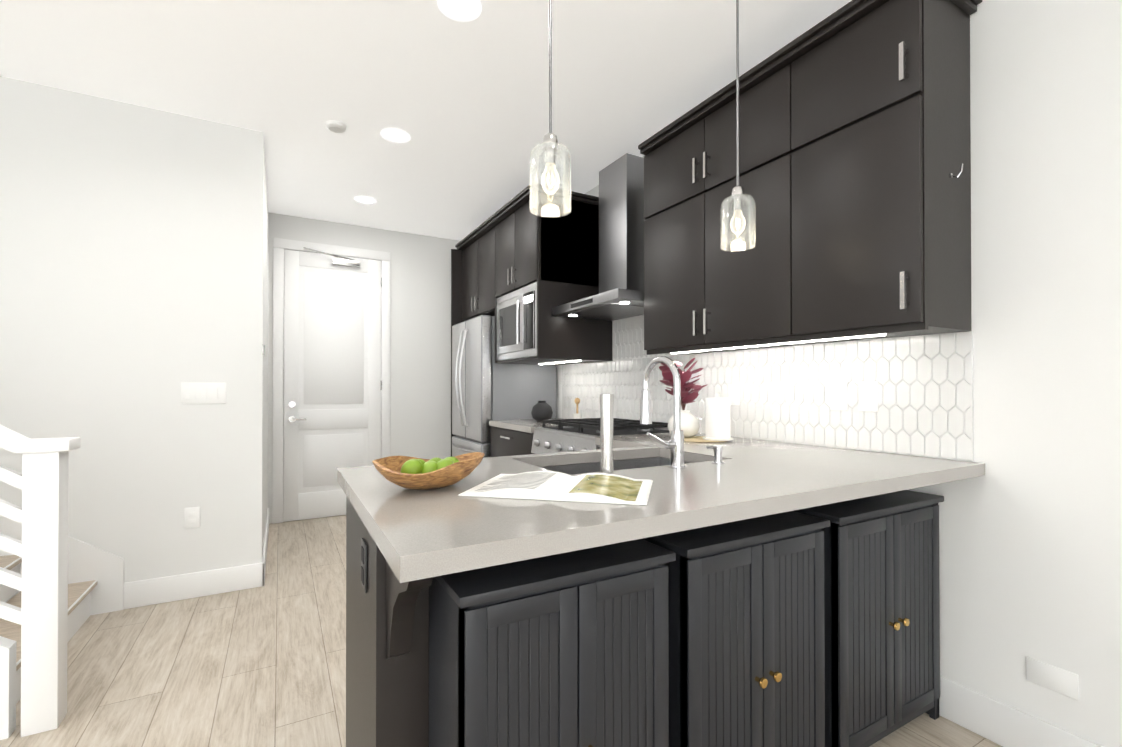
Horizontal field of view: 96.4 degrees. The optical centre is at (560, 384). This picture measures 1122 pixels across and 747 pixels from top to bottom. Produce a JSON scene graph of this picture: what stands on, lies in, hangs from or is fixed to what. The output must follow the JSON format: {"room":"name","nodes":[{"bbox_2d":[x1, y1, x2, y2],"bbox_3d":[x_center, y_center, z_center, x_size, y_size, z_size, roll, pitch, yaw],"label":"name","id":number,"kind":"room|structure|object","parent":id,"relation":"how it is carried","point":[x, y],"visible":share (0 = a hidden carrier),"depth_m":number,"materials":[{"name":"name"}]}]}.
{"room":"kitchen","nodes":[
{"label":"kitchen","id":0,"kind":"room"},
{"bbox_2d":[0,76,263,582],"bbox_3d":[-3.737,-0.164,1.954,4.430,2.700,0.120,0,0,-29],"label":"wall","id":1,"kind":"structure","parent":0,"point":[131,262],"depth_m":2.70,"materials":[{"name":"white paint"}]},
{"bbox_2d":[184,507,199,528],"bbox_3d":[-2.066,0.744,2.811,0.072,0.115,0.007,0,0,-29],"label":"outlet","id":2,"kind":"object","parent":1,"relation":"attached to","point":[191,517],"visible":1,"depth_m":2.81,"materials":[{"name":"white plastic"}]},
{"bbox_2d":[123,562,264,608],"bbox_3d":[-2.040,1.121,2.819,0.644,0.140,0.014,0,0,-29],"label":"baseboard","id":3,"kind":"structure","parent":1,"relation":"attached to","point":[146,592],"depth_m":2.80,"materials":[{"name":"white"}]},
{"bbox_2d":[181,382,225,403],"bbox_3d":[-2.021,0.046,2.840,0.204,0.120,0.008,0,0,-29],"label":"light switch","id":4,"kind":"object","parent":1,"relation":"attached to","point":[203,393],"visible":1,"depth_m":2.83,"materials":[{"name":"white plastic"}]},
{"bbox_2d":[262,344,264,355],"bbox_3d":[-1.739,-0.203,2.932,0.011,0.070,0.055,0,0,-29],"label":"light switch","id":5,"kind":"object","parent":1,"relation":"attached to","point":[263,349],"visible":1,"depth_m":2.93,"materials":[{"name":"white plastic"}]},
{"bbox_2d":[262,149,268,556],"bbox_3d":[-2.237,-0.154,3.687,0.120,2.700,1.440,0,0,-29],"label":"wall","id":6,"kind":"structure","parent":0,"point":[265,369],"depth_m":3.58,"materials":[{"name":"white paint"}]},
{"bbox_2d":[262,508,268,584],"bbox_3d":[-2.146,1.126,3.654,0.014,0.140,1.574,0,0,-29],"label":"baseboard","id":7,"kind":"structure","parent":6,"relation":"attached to","point":[264,558],"depth_m":3.41,"materials":[{"name":"white"}]},
{"bbox_2d":[268,212,459,523],"bbox_3d":[-1.672,-0.146,4.898,2.290,2.700,0.120,0,0,-29],"label":"wall","id":8,"kind":"structure","parent":0,"point":[420,346],"depth_m":4.94,"materials":[{"name":"white paint"}]},
{"bbox_2d":[272,238,389,523],"bbox_3d":[-2.054,-0.038,4.556,0.980,2.479,0.097,0,0,-29],"label":"entry door","id":9,"kind":"structure","parent":8,"relation":"in","point":[331,316],"depth_m":4.55,"materials":[{"name":"white wood"}]},
{"bbox_2d":[0,0,851,240],"bbox_3d":[-1.411,-1.555,0.153,6.720,0.060,8.670,0,0,-29],"label":"ceiling","id":10,"kind":"structure","parent":0,"point":[465,105],"depth_m":2.45,"materials":[{"name":"white paint"}]},
{"bbox_2d":[326,120,345,133],"bbox_3d":[-1.305,-1.493,2.911,0.110,0.030,0.110,0,0,-29],"label":"smoke detector","id":11,"kind":"object","parent":10,"relation":"attached to","point":[336,127],"visible":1,"depth_m":2.88,"materials":[{"name":"white plastic"}]},
{"bbox_2d":[354,196,376,203],"bbox_3d":[-1.583,-1.497,4.062,0.176,0.005,0.176,0,0,-29],"label":"recessed light","id":12,"kind":"object","parent":10,"relation":"in","point":[365,199],"visible":1,"depth_m":4.06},
{"bbox_2d":[380,128,410,142],"bbox_3d":[-0.997,-1.504,3.026,0.176,0.005,0.176,0,0,-29],"label":"recessed light","id":13,"kind":"object","parent":10,"relation":"in","point":[395,135],"visible":1,"depth_m":3.02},
{"bbox_2d":[437,0,481,21],"bbox_3d":[-0.403,-1.510,1.995,0.176,0.005,0.176,0,0,-29],"label":"recessed light","id":14,"kind":"object","parent":10,"relation":"in","point":[463,10],"visible":1,"depth_m":2.02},
{"bbox_2d":[530,0,570,216],"bbox_3d":[-0.029,-1.001,1.399,0.120,1.030,0.120,0,0,-29],"label":"pendant light","id":15,"kind":"object","parent":10,"relation":"hanging from","point":[550,147],"visible":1,"depth_m":1.38,"materials":[{"name":"clear glass"}]},
{"bbox_2d":[721,0,755,251],"bbox_3d":[0.621,-0.998,1.763,0.120,1.030,0.120,0,0,-29],"label":"pendant light","id":16,"kind":"object","parent":10,"relation":"hanging from","point":[738,197],"visible":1,"depth_m":1.75,"materials":[{"name":"clear glass"}]},
{"bbox_2d":[0,515,1002,746],"bbox_3d":[-1.411,1.205,0.136,6.720,0.060,8.670,0,0,-29],"label":"floor","id":17,"kind":"structure","parent":0,"point":[264,665],"depth_m":2.09,"materials":[{"name":"brown wood"}]},
{"bbox_2d":[0,425,123,739],"bbox_3d":[-3.544,-0.514,1.351,3.595,3.392,1.116,0,0,-29],"label":"staircase","id":18,"kind":"structure","parent":17,"relation":"on","point":[59,586],"depth_m":1.72,"materials":[{"name":"white wood"}]},
{"bbox_2d":[346,496,432,746],"bbox_3d":[0.327,0.745,1.723,1.891,0.878,0.847,0,0,-29],"label":"peninsula end panel","id":19,"kind":"object","parent":17,"relation":"on","point":[387,659],"visible":0.1,"depth_m":1.13,"materials":[{"name":"black wood"}]},
{"bbox_2d":[361,538,367,592],"bbox_3d":[-0.481,0.439,1.223,0.008,0.115,0.070,0,0,-29],"label":"outlet","id":20,"kind":"object","parent":19,"relation":"attached to","point":[364,561],"visible":1,"depth_m":1.20,"materials":[{"name":"black plastic"}]},
{"bbox_2d":[452,315,555,457],"bbox_3d":[-0.557,0.326,4.421,0.748,1.750,0.780,0,0,-29],"label":"refrigerator","id":21,"kind":"object","parent":17,"relation":"on","point":[486,388],"visible":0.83,"depth_m":4.10,"materials":[{"name":"grey metal"}]},
{"bbox_2d":[491,426,534,456],"bbox_3d":[-0.093,0.758,3.759,0.634,0.878,0.756,0,0,-29],"label":"base cabinet","id":22,"kind":"object","parent":17,"relation":"on","point":[507,442],"depth_m":3.59,"materials":[{"name":"black wood"}]},
{"bbox_2d":[337,455,556,498],"bbox_3d":[-0.331,0.283,1.497,0.570,0.040,0.360,0,0,-29],"label":"countertop","id":23,"kind":"structure","parent":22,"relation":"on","point":[363,475],"depth_m":1.56,"materials":[{"name":"stone"}]},
{"bbox_2d":[489,418,564,432],"bbox_3d":[-0.098,0.297,3.759,0.647,0.040,0.756,0,0,-29],"label":"countertop","id":24,"kind":"structure","parent":22,"relation":"on","point":[524,425],"depth_m":3.59,"materials":[{"name":"stone"}]},
{"bbox_2d":[531,401,552,420],"bbox_3d":[-0.145,0.198,3.837,0.166,0.156,0.166,0,0,-29],"label":"vase","id":25,"kind":"object","parent":24,"relation":"on","point":[541,410],"visible":0.92,"depth_m":3.78,"materials":[{"name":"black ceramic"}]},
{"bbox_2d":[573,398,581,418],"bbox_3d":[0.124,0.187,3.827,0.066,0.179,0.066,0,0,-29],"label":"dish brush","id":26,"kind":"object","parent":24,"relation":"on","point":[576,415],"visible":0.79,"depth_m":3.81,"materials":[{"name":"wood"}]},
{"bbox_2d":[529,437,742,464],"bbox_3d":[0.144,0.286,2.029,1.917,0.040,0.065,0,0,-29],"label":"countertop","id":27,"kind":"structure","parent":22,"relation":"on","point":[621,450],"depth_m":2.04,"materials":[{"name":"stone"}]},
{"bbox_2d":[541,457,691,474],"bbox_3d":[0.219,0.460,1.804,0.736,0.306,0.446,0,0,-29],"label":"sink","id":28,"kind":"object","parent":27,"relation":"in","point":[581,468],"visible":0.02,"depth_m":2.04,"materials":[{"name":"silver metal"}]},
{"bbox_2d":[684,436,724,442],"bbox_3d":[0.681,0.265,2.454,0.256,0.006,0.256,0,0,-29],"label":"cutting board","id":29,"kind":"object","parent":27,"relation":"on","point":[695,439],"visible":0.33,"depth_m":2.37,"materials":[{"name":"beige wood"}]},
{"bbox_2d":[659,358,707,437],"bbox_3d":[0.584,0.064,2.537,0.293,0.394,0.215,0,0,-29],"label":"potted plant","id":30,"kind":"object","parent":29,"relation":"on","point":[690,425],"visible":0.67,"depth_m":2.48,"materials":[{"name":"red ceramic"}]},
{"bbox_2d":[703,393,732,440],"bbox_3d":[0.753,0.149,2.408,0.140,0.223,0.140,0,0,-29],"label":"paper towel","id":31,"kind":"object","parent":29,"relation":"on","point":[717,418],"visible":1,"depth_m":2.36,"materials":[{"name":"white paper"}]},
{"bbox_2d":[595,433,736,444],"bbox_3d":[0.565,0.289,2.565,0.657,0.040,0.448,0,0,-29],"label":"countertop","id":32,"kind":"structure","parent":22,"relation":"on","point":[663,436],"depth_m":2.58,"materials":[{"name":"stone"}]},
{"bbox_2d":[349,446,984,582],"bbox_3d":[0.474,0.283,1.438,1.917,0.040,0.490,0,0,-29],"label":"countertop","id":33,"kind":"structure","parent":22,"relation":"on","point":[417,534],"depth_m":1.10,"materials":[{"name":"stone"}]},
{"bbox_2d":[372,452,484,489],"bbox_3d":[-0.332,0.222,1.291,0.292,0.077,0.232,0,0,-29],"label":"fruit bowl","id":34,"kind":"object","parent":33,"relation":"on","point":[407,472],"visible":1,"depth_m":1.24,"materials":[{"name":"brown wood"}]},
{"bbox_2d":[458,471,652,504],"bbox_3d":[0.004,0.252,1.272,0.438,0.018,0.291,0,0,13],"label":"open book","id":35,"kind":"object","parent":33,"relation":"on","point":[587,487],"visible":0.98,"depth_m":1.21,"materials":[{"name":"white paper"}]},
{"bbox_2d":[600,394,613,473],"bbox_3d":[0.132,0.144,1.436,0.048,0.235,0.048,0,0,-29],"label":"dispenser","id":36,"kind":"object","parent":33,"relation":"on","point":[606,431],"visible":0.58,"depth_m":1.42,"materials":[{"name":"silver metal"}]},
{"bbox_2d":[640,356,685,468],"bbox_3d":[0.288,0.083,1.633,0.155,0.359,0.204,0,0,-29],"label":"faucet","id":37,"kind":"object","parent":33,"relation":"on","point":[674,444],"visible":1,"depth_m":1.58,"materials":[{"name":"silver metal"}]},
{"bbox_2d":[706,445,723,463],"bbox_3d":[0.519,0.234,1.695,0.040,0.059,0.070,0,0,-29],"label":"soap pump","id":38,"kind":"object","parent":33,"relation":"on","point":[717,449],"visible":0.98,"depth_m":1.67,"materials":[{"name":"silver metal"}]},
{"bbox_2d":[661,438,817,457],"bbox_3d":[0.807,0.287,2.134,0.657,0.040,0.360,0,0,-29],"label":"countertop","id":39,"kind":"structure","parent":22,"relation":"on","point":[737,445],"depth_m":2.18,"materials":[{"name":"stone"}]},
{"bbox_2d":[429,539,675,746],"bbox_3d":[-0.014,0.786,1.141,0.520,0.790,0.265,0,0,-29],"label":"storage cabinet","id":40,"kind":"object","parent":17,"relation":"on","point":[569,649],"visible":0.98,"depth_m":1.04,"materials":[{"name":"black paint"}]},
{"bbox_2d":[531,418,669,453],"bbox_3d":[0.237,0.710,3.073,0.697,0.966,0.750,0,0,-29],"label":"range","id":41,"kind":"object","parent":17,"relation":"on","point":[567,435],"visible":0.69,"depth_m":2.95,"materials":[{"name":"silver metal"}]},
{"bbox_2d":[642,511,829,746],"bbox_3d":[0.486,0.787,1.421,0.556,0.790,0.265,0,0,-29],"label":"storage cabinet","id":42,"kind":"object","parent":17,"relation":"on","point":[746,639],"visible":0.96,"depth_m":1.31,"materials":[{"name":"black paint"}]},
{"bbox_2d":[794,490,943,746],"bbox_3d":[1.038,0.789,1.730,0.618,0.790,0.265,0,0,-29],"label":"storage cabinet","id":43,"kind":"object","parent":17,"relation":"on","point":[881,616],"visible":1,"depth_m":1.61,"materials":[{"name":"black paint"}]},
{"bbox_2d":[556,0,1121,746],"bbox_3d":[1.468,-0.166,1.756,0.120,2.700,8.670,0,0,-29],"label":"wall","id":44,"kind":"structure","parent":0,"point":[1030,542],"depth_m":1.57,"materials":[{"name":"white paint"}]},
{"bbox_2d":[459,225,560,324],"bbox_3d":[-0.462,-0.940,4.468,0.596,0.682,0.820,0,0,-29],"label":"upper cabinet","id":45,"kind":"object","parent":44,"relation":"attached to","point":[475,254],"depth_m":4.29,"materials":[{"name":"black wood"}]},
{"bbox_2d":[491,185,598,304],"bbox_3d":[-0.076,-0.987,3.779,0.596,0.597,0.760,0,0,-29],"label":"upper cabinet","id":46,"kind":"object","parent":44,"relation":"attached to","point":[513,244],"depth_m":3.45,"materials":[{"name":"black wood"}]},
{"bbox_2d":[497,282,536,360],"bbox_3d":[-0.119,-0.436,3.752,0.583,0.490,0.708,0,0,-29],"label":"microwave","id":47,"kind":"object","parent":46,"relation":"in","point":[516,324],"visible":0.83,"depth_m":3.54,"materials":[{"name":"silver metal"}]},
{"bbox_2d":[552,153,645,320],"bbox_3d":[0.338,-0.922,3.140,0.499,0.929,0.750,0,0,-29],"label":"range hood","id":48,"kind":"object","parent":44,"relation":"attached to","point":[620,295],"visible":0.75,"depth_m":3.05,"materials":[{"name":"silver metal"}]},
{"bbox_2d":[638,52,808,354],"bbox_3d":[0.822,-0.738,2.448,0.329,1.112,0.913,0,0,-29],"label":"upper cabinet","id":49,"kind":"object","parent":44,"relation":"attached to","point":[700,297],"depth_m":2.30,"materials":[{"name":"black wood"}]},
{"bbox_2d":[562,315,973,461],"bbox_3d":[0.712,-0.098,2.973,0.009,0.740,2.868,0,0,-29],"label":"tile backsplash","id":50,"kind":"structure","parent":44,"relation":"attached to","point":[925,398],"depth_m":2.21,"materials":[{"name":"white tile"}]},
{"bbox_2d":[786,0,977,343],"bbox_3d":[1.157,-0.741,1.849,0.329,1.112,0.459,0,0,-29],"label":"upper cabinet","id":51,"kind":"object","parent":44,"relation":"attached to","point":[854,153],"depth_m":1.70,"materials":[{"name":"black wood"}]},
{"bbox_2d":[939,676,1102,746],"bbox_3d":[2.359,1.104,0.021,0.014,0.140,4.545,0,0,-29],"label":"baseboard","id":52,"kind":"structure","parent":44,"relation":"attached to","point":[993,720],"depth_m":1.65,"materials":[{"name":"white"}]},
{"bbox_2d":[1026,657,1078,699],"bbox_3d":[1.511,0.901,1.545,0.006,0.075,0.120,0,0,-29],"label":"outlet","id":53,"kind":"object","parent":44,"relation":"attached to","point":[1056,679],"visible":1,"depth_m":1.54,"materials":[{"name":"white plastic"}]}
]}

